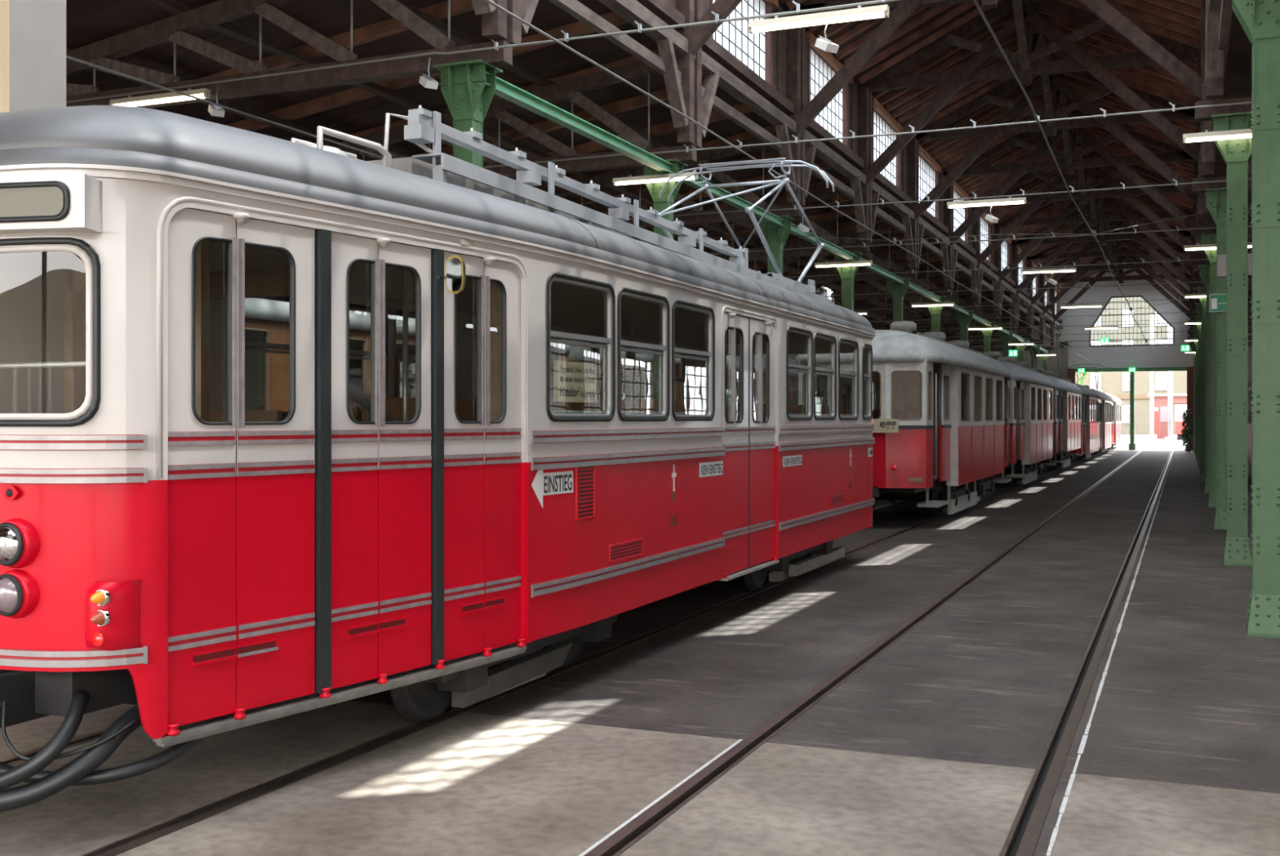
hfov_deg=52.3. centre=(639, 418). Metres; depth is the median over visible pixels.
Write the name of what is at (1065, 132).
brace
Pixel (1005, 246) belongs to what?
window
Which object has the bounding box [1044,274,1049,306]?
window
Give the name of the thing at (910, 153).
roof truss
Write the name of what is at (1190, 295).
lamp
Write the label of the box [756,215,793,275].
steel column
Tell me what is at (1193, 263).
truss
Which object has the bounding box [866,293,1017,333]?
truss
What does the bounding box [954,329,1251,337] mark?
cable conduit
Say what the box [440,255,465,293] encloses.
mirror
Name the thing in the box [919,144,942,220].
window
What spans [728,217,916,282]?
truss
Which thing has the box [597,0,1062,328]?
beam
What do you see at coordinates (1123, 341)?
lamp
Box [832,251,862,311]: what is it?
steel column
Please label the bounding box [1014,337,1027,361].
steel column
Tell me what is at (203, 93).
lamp
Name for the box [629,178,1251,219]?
cable conduit
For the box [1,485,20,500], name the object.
socket
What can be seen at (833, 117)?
window
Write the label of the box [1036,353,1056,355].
lamp
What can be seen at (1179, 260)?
cable conduit
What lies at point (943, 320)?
truss
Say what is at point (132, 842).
rail
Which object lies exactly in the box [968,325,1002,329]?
lamp
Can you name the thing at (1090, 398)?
tram
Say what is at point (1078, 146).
brace
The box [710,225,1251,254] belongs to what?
cable conduit
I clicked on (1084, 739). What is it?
trim
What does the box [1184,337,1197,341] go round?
lamp
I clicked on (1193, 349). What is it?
steel column
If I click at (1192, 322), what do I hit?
lamp
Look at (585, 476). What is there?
vent grille
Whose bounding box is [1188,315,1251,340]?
truss
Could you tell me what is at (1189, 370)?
door frame
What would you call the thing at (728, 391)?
window
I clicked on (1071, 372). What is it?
door frame
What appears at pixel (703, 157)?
truss
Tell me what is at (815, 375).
window
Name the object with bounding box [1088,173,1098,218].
brace
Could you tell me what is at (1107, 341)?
exit sign
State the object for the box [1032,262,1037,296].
window
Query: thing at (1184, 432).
climbing plant
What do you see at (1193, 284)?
truss
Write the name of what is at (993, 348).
truss
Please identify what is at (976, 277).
roof truss
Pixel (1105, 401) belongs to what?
tram
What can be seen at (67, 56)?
beam
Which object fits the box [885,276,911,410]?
steel column
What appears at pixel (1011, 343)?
lamp
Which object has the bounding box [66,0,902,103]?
cable conduit
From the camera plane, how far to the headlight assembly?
5.12 m
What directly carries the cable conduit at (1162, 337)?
attached to the roof truss at (1146, 267)
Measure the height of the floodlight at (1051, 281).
0.292 m
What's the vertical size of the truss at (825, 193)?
1.509 m
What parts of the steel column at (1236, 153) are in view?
batten plate, batten plate, batten plate, batten plate, batten plate, batten plate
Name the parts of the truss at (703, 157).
tie rod, tie rod, tie rod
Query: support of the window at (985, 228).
in the wall at (774, 10)
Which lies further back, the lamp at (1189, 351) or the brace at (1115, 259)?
the lamp at (1189, 351)
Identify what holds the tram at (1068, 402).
on the rail at (13, 759)
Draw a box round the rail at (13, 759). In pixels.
[0,500,902,764]
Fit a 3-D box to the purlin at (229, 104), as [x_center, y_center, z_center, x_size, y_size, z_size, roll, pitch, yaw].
[2.484,-4.237,37.073,0.160,0.085,79.330,0,0,23]
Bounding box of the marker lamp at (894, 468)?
[891,465,897,471]
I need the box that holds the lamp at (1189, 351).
[1184,350,1195,353]
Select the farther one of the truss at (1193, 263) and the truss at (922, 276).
the truss at (922, 276)
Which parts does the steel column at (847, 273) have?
batten plate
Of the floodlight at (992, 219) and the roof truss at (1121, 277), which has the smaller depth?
the floodlight at (992, 219)
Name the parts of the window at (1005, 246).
pane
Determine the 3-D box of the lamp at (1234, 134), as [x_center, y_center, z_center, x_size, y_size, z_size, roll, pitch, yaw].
[6.874,-3.267,14.923,1.220,0.126,0.100,0,0,23]
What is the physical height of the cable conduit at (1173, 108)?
0.117 m
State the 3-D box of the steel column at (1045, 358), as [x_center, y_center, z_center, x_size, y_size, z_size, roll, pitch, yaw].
[20.718,-0.900,66.709,0.540,5.200,0.440,0,0,23]
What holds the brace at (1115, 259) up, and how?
attached to the roof truss at (1146, 267)
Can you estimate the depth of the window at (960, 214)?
40.02 m
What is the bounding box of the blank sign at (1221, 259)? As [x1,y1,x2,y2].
[1217,253,1251,276]
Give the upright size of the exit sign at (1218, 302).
0.270 m
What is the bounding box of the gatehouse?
[1147,393,1186,438]
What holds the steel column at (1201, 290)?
on the floor
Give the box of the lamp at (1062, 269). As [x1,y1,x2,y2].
[1021,266,1076,274]
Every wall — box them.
[244,351,798,410]
[761,0,1059,311]
[959,263,1251,450]
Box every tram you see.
[0,105,875,812]
[244,297,570,412]
[566,340,798,406]
[795,320,1011,517]
[982,351,1056,487]
[1019,341,1082,471]
[1063,378,1100,461]
[1067,364,1112,453]
[1097,390,1121,448]
[1174,404,1186,439]
[1247,377,1251,465]
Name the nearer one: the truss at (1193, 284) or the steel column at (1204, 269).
the steel column at (1204, 269)
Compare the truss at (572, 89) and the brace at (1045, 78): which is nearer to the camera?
the truss at (572, 89)
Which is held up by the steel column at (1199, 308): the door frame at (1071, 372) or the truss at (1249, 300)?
the truss at (1249, 300)
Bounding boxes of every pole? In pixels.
[1146,315,1156,442]
[1164,324,1176,446]
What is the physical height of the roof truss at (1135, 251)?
4.880 m
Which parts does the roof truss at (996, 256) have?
wall post, wall post, king post, wall post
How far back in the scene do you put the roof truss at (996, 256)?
45.93 m
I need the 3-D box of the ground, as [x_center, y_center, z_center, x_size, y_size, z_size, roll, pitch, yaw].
[28.912,1.780,69.203,120.000,0.140,230.000,0,0,23]
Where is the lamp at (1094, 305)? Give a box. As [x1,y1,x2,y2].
[1060,303,1102,308]
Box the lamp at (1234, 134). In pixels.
[1182,128,1251,143]
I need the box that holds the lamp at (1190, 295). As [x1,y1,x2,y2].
[1183,293,1206,297]
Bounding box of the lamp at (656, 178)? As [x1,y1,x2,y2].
[612,171,698,186]
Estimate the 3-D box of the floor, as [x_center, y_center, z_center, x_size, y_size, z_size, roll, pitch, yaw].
[10.834,1.774,33.584,21.900,0.152,79.930,0,0,23]
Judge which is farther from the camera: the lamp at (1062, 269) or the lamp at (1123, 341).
the lamp at (1123, 341)
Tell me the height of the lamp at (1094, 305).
0.126 m
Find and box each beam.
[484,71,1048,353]
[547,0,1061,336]
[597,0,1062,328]
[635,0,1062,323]
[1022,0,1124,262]
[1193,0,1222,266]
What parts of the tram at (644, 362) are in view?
panel, corner panel, platform panel, platform door, platform door, corner panel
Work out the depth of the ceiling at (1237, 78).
19.54 m
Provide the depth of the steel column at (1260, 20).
10.15 m
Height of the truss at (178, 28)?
1.509 m
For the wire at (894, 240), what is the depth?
21.77 m
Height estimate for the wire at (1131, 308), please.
0.306 m
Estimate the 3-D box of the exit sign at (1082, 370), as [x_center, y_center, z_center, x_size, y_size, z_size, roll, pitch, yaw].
[24.015,-2.610,70.969,0.340,0.220,0.068,0,0,23]
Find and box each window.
[710,0,777,86]
[726,389,737,406]
[805,31,852,146]
[815,374,816,405]
[871,97,904,189]
[872,382,873,409]
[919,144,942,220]
[953,181,970,244]
[980,213,993,262]
[1001,229,1011,277]
[1018,247,1026,284]
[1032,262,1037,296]
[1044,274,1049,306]
[1054,284,1059,314]
[1088,295,1174,346]
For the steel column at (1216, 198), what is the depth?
19.94 m
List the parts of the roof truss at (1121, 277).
wall post, king post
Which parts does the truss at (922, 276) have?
tie rod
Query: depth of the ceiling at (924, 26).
29.76 m
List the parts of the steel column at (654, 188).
batten plate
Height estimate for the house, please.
16.000 m
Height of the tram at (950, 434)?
3.332 m
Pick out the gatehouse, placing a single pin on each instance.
(1161, 401)
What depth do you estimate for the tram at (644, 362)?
21.32 m
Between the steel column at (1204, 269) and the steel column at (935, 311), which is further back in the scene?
the steel column at (935, 311)
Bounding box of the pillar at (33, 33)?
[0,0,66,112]
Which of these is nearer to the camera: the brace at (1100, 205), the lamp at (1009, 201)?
the lamp at (1009, 201)
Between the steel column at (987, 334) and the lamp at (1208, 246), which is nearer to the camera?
the lamp at (1208, 246)
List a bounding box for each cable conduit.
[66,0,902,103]
[483,101,1251,168]
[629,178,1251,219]
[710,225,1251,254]
[786,257,1208,278]
[834,280,1251,296]
[853,297,1251,311]
[869,310,1250,322]
[915,320,1251,330]
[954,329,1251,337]
[968,337,1251,343]
[971,342,1251,349]
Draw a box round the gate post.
[1128,372,1135,450]
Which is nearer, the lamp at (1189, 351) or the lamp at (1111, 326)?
the lamp at (1111, 326)
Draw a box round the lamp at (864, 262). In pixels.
[814,259,872,267]
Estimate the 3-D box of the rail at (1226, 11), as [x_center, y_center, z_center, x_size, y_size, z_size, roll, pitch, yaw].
[13.925,-4.230,32.293,0.100,0.140,79.330,0,0,23]
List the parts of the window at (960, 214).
pane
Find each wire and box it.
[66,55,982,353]
[484,0,1092,363]
[794,212,1205,244]
[945,297,1196,312]
[973,0,1156,363]
[1017,333,1193,342]
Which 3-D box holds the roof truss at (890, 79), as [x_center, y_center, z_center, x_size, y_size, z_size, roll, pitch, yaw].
[7.790,-6.160,26.299,6.920,4.880,2.101,0,0,23]
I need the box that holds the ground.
[1105,434,1186,451]
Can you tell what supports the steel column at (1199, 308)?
on the floor
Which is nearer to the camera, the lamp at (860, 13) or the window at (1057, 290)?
the lamp at (860, 13)
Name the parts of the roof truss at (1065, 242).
wall post, wall post, king post, wall post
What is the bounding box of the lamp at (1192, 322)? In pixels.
[1184,320,1200,324]
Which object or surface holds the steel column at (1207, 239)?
on the floor
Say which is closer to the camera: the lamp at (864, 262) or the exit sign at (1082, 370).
the lamp at (864, 262)
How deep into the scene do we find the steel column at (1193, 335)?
54.13 m
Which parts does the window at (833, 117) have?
pane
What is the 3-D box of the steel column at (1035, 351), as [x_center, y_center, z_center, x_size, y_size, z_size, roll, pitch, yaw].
[18.678,-0.900,61.828,0.540,5.200,0.440,0,0,23]
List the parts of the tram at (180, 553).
blind glass, frame, handrail, panel, panel, panel, panel, door post, door moulding, handrail, panel, panel, backrest, handrail, backrest, panel, panel, handrail, drip rail, door post, panel, panel, backrest, panel, panel, frame, arrow plate, backrest, resistor rail, backrest, handrail, backrest, arm, arm, backrest, backrest, handrail, notice plate, arm, backrest, panel, panel, door moulding, backrest, panel, panel, arm, arm, frame, notice plate, backrest, frame, arm, arm, backrest, backrest, backrest, notice plate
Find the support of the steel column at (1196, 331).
on the floor
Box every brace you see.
[1012,0,1039,70]
[1039,55,1061,124]
[1059,104,1077,164]
[1075,143,1089,195]
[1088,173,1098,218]
[1097,198,1106,238]
[1106,221,1113,253]
[1112,240,1119,267]
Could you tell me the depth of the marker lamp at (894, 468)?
19.76 m
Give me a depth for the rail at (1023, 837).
7.16 m
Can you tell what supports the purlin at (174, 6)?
on the truss
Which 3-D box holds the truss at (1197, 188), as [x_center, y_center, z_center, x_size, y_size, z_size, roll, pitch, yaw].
[12.109,-4.255,18.708,7.703,1.509,0.180,0,0,23]
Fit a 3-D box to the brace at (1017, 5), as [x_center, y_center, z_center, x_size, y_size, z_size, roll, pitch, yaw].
[7.771,-7.625,26.253,0.160,1.268,3.875,0,0,23]
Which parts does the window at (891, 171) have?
pane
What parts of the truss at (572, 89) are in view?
tie rod, tie rod, tie rod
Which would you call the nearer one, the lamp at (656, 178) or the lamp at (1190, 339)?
the lamp at (656, 178)
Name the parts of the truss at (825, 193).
tie rod, tie rod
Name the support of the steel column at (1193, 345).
on the floor
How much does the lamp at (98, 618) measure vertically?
0.068 m
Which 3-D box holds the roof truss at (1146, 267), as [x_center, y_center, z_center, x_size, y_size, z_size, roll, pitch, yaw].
[22.065,-6.160,60.467,6.920,4.880,2.101,0,0,23]
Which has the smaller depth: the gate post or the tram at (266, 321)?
the tram at (266, 321)
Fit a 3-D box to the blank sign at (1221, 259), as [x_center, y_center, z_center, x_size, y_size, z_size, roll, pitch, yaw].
[9.058,-2.335,19.845,0.505,0.330,0.025,0,0,23]
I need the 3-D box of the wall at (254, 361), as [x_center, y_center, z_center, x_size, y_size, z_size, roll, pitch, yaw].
[0.777,-1.300,37.786,0.300,6.000,79.930,0,0,23]
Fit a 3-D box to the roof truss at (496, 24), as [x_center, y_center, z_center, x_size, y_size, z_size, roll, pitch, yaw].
[1.673,-6.160,11.656,6.920,4.880,2.101,0,0,23]
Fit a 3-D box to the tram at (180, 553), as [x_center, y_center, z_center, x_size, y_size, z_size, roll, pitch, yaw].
[-0.505,-0.584,10.757,2.476,4.552,12.539,0,0,23]
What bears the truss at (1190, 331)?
on the steel column at (1193, 335)
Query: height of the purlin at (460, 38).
0.085 m
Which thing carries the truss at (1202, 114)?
on the steel column at (1236, 153)
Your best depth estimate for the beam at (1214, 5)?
14.50 m
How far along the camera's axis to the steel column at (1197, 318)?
44.37 m
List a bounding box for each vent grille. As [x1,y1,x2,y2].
[575,466,595,520]
[608,537,644,563]
[830,493,844,506]
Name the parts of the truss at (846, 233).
tie rod, tie rod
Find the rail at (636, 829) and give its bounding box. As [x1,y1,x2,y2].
[582,449,1142,855]
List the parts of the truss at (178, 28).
tie rod, tie rod, tie rod, tie rod, tie rod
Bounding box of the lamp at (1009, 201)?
[946,196,1026,208]
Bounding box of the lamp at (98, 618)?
[89,609,110,626]
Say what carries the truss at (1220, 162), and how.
on the steel column at (1207, 239)
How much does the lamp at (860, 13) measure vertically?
0.126 m
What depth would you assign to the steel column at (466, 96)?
12.92 m
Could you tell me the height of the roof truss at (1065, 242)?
4.880 m
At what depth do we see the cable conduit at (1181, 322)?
50.79 m
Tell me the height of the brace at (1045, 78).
1.268 m
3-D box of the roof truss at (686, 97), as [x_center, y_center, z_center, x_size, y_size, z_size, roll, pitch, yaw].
[3.712,-6.160,16.537,6.920,4.880,2.101,0,0,23]
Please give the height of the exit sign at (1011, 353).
1.610 m
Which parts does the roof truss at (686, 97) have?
wall post, wall post, wall post, wall post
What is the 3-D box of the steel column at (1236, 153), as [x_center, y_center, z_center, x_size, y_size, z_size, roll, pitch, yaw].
[6.931,-0.900,15.138,0.540,5.200,0.440,0,0,23]
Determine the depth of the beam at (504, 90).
16.98 m
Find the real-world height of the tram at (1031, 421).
3.332 m
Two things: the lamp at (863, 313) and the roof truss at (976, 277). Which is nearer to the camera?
the roof truss at (976, 277)
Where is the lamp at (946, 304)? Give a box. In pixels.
[911,301,955,306]
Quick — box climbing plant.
[1181,408,1194,452]
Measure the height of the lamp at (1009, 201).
0.126 m
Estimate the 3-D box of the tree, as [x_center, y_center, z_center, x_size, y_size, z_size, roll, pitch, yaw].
[28.201,-3.022,92.232,7.392,9.460,6.094,0,0,23]
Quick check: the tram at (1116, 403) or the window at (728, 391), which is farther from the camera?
the tram at (1116, 403)
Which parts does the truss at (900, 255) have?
tie rod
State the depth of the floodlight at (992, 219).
21.13 m
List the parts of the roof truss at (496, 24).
wall post, wall post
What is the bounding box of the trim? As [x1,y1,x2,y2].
[577,457,1173,855]
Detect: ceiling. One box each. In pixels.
[66,0,1048,340]
[777,0,1200,290]
[1204,10,1251,319]
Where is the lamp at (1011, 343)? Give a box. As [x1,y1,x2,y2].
[1008,342,1034,345]
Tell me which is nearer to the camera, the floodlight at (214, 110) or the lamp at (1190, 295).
the floodlight at (214, 110)
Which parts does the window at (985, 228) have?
pane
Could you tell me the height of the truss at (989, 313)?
1.509 m
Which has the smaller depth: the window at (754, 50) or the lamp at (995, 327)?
the window at (754, 50)
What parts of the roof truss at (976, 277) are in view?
wall post, wall post, king post, wall post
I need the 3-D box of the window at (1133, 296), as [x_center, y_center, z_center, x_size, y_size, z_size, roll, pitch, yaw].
[26.409,-5.235,70.086,4.280,2.710,0.060,0,0,23]
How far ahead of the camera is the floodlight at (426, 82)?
12.93 m
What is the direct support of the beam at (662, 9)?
attached to the wall at (774, 10)
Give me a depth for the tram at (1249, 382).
36.09 m
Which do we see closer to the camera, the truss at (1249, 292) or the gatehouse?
the truss at (1249, 292)
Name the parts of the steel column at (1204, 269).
batten plate, batten plate, batten plate, batten plate, batten plate, batten plate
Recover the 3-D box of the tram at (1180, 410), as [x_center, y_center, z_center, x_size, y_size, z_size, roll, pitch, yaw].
[44.640,0.300,105.967,2.120,2.800,6.030,0,0,23]
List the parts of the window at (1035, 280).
pane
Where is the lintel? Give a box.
[1075,367,1186,372]
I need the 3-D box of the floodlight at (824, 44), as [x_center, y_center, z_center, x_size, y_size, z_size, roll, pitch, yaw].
[1.631,-3.326,11.419,0.130,0.272,0.197,0,0,-34]
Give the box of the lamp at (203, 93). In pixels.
[109,88,210,106]
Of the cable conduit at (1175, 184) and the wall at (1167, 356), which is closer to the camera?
the cable conduit at (1175, 184)
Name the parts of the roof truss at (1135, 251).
wall post, wall post, king post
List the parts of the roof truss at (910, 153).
wall post, wall post, king post, wall post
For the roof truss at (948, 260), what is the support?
attached to the wall at (774, 10)
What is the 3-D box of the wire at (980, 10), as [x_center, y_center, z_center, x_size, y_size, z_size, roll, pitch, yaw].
[12.301,-2.940,32.971,0.082,0.019,79.330,0,0,23]
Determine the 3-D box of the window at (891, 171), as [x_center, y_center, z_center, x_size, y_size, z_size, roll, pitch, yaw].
[5.676,-6.215,30.044,0.170,1.590,3.260,0,0,23]
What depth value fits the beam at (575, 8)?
18.99 m
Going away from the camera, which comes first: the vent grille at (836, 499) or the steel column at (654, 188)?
the vent grille at (836, 499)
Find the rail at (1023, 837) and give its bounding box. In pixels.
[999,450,1173,855]
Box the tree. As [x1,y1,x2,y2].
[1075,342,1092,385]
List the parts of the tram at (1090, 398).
corner panel, platform panel, platform door, platform door, pane, pane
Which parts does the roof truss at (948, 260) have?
wall post, wall post, king post, wall post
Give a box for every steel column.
[433,59,502,178]
[639,159,687,399]
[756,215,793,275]
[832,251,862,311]
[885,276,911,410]
[924,295,946,332]
[955,310,973,348]
[978,320,995,352]
[998,330,1013,356]
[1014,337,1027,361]
[1027,344,1039,368]
[1039,350,1050,370]
[1191,341,1196,456]
[1191,346,1195,453]
[1192,325,1199,463]
[1192,333,1197,459]
[1194,315,1200,468]
[1195,302,1203,475]
[1196,286,1206,482]
[1198,264,1210,493]
[1200,233,1216,507]
[1204,187,1226,529]
[1211,111,1251,566]
[1231,0,1279,638]
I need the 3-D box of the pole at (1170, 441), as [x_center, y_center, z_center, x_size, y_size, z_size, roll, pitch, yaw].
[32.251,-2.800,79.296,0.640,9.000,0.640,0,0,23]
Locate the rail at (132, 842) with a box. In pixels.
[80,449,1107,855]
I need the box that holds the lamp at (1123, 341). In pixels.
[1109,340,1128,343]
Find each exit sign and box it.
[1008,306,1017,356]
[1077,368,1084,373]
[1100,333,1109,343]
[1128,368,1135,372]
[1181,332,1189,351]
[1209,293,1226,312]
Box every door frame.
[1067,368,1075,383]
[1186,367,1193,450]
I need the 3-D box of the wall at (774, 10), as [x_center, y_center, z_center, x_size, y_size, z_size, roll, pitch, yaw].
[7.651,-6.060,34.914,0.100,1.920,79.330,0,0,23]
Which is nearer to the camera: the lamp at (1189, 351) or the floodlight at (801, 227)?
the floodlight at (801, 227)
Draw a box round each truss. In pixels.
[66,0,512,108]
[328,55,696,177]
[471,0,538,48]
[540,132,801,226]
[643,182,869,260]
[656,0,1223,148]
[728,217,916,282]
[774,0,1213,206]
[783,244,951,300]
[831,264,978,314]
[849,0,1208,243]
[853,280,999,324]
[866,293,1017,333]
[884,305,1031,340]
[902,59,1204,269]
[914,313,1044,346]
[939,110,1200,288]
[942,320,1054,351]
[968,146,1197,303]
[991,175,1195,315]
[1009,200,1194,325]
[1025,221,1193,333]
[1037,240,1192,340]
[1048,256,1191,346]
[1186,327,1251,347]
[1187,290,1251,326]
[1187,302,1251,334]
[1188,253,1251,303]
[1188,275,1251,316]
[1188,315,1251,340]
[1189,238,1251,288]
[1190,202,1251,266]
[1191,155,1251,236]
[1192,92,1251,193]
[1195,97,1251,122]
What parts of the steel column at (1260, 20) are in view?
batten plate, batten plate, batten plate, batten plate, batten plate, batten plate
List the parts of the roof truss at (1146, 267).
wall post, wall post, king post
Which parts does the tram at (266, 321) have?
platform panel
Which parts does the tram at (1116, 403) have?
platform door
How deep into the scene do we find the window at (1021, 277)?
55.13 m
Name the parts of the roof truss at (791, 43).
wall post, wall post, king post, wall post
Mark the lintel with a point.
(1143, 369)
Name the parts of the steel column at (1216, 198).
batten plate, batten plate, batten plate, batten plate, batten plate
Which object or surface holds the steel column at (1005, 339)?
on the floor
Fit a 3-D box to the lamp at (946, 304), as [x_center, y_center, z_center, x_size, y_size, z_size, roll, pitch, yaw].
[8.360,-3.267,37.235,1.220,0.126,0.100,0,0,23]
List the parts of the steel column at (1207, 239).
batten plate, batten plate, batten plate, batten plate, batten plate, batten plate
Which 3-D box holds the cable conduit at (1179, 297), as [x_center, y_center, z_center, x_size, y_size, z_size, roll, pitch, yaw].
[14.016,-3.647,40.681,19.500,0.117,0.040,0,0,23]
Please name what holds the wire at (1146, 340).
hanging from the beam at (504, 90)
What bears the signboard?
on the ground
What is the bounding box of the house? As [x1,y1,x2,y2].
[1075,297,1186,434]
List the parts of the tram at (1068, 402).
frame, corner panel, corner panel, platform panel, platform panel, platform door, platform door, frame, pane, belt rail, pane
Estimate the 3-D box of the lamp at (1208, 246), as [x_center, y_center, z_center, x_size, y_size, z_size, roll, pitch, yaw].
[10.953,-3.267,24.686,1.220,0.126,0.100,0,0,23]
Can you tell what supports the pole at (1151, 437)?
on the ground
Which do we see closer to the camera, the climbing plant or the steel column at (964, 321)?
the steel column at (964, 321)
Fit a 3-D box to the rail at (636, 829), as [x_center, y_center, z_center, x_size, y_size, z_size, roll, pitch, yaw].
[11.628,1.747,33.253,0.120,0.106,79.930,0,0,23]
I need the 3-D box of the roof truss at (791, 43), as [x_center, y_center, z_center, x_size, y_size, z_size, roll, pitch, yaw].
[5.751,-6.160,21.418,6.920,4.880,2.101,0,0,23]
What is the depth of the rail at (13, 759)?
6.84 m
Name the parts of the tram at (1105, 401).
platform door, platform door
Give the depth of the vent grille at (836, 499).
13.90 m
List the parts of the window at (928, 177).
pane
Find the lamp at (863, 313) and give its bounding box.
[855,311,867,314]
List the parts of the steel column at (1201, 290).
batten plate, batten plate, batten plate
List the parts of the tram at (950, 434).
platform panel, corner panel, platform door, panel, panel, destination plate, platform door, corner panel, corner panel, frame, platform panel, platform panel, platform door, platform door, panel, belt rail, frame, pane, corner panel, corner panel, platform panel, platform panel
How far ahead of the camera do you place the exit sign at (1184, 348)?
54.25 m
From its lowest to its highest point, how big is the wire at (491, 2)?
0.019 m
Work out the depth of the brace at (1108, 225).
54.94 m
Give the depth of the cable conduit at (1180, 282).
36.04 m
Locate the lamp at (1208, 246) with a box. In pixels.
[1183,242,1251,251]
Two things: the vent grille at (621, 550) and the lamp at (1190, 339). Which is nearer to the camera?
the vent grille at (621, 550)
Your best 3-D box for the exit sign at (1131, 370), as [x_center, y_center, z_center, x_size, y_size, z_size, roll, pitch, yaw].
[26.381,-2.610,69.915,0.340,0.220,0.068,0,0,23]
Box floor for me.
[0,449,1279,855]
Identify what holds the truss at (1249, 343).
on the steel column at (1193, 349)
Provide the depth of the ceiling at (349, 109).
18.48 m
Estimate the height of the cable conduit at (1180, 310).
0.117 m
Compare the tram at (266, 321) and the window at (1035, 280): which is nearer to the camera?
the tram at (266, 321)
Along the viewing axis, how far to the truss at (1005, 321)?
62.34 m
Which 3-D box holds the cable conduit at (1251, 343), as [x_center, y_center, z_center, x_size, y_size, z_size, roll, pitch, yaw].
[24.212,-3.647,65.087,19.500,0.117,0.040,0,0,23]
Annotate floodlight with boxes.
[208,84,224,117]
[418,57,438,89]
[797,208,809,232]
[814,24,839,53]
[985,205,999,223]
[1048,272,1057,284]
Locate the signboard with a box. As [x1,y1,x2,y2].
[1154,405,1160,439]
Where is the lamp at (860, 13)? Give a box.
[747,4,888,34]
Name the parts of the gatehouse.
cornice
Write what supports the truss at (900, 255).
on the steel column at (935, 311)
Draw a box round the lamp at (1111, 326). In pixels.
[1084,325,1118,329]
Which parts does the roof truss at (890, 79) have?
wall post, wall post, king post, wall post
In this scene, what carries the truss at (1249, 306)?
on the steel column at (1197, 318)
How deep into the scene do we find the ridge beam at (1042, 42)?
33.50 m
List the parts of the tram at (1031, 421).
corner panel, corner panel, frame, platform panel, platform panel, platform door, platform door, frame, pane, pane, belt rail, pane, pane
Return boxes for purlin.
[66,48,870,317]
[140,0,977,333]
[396,0,964,301]

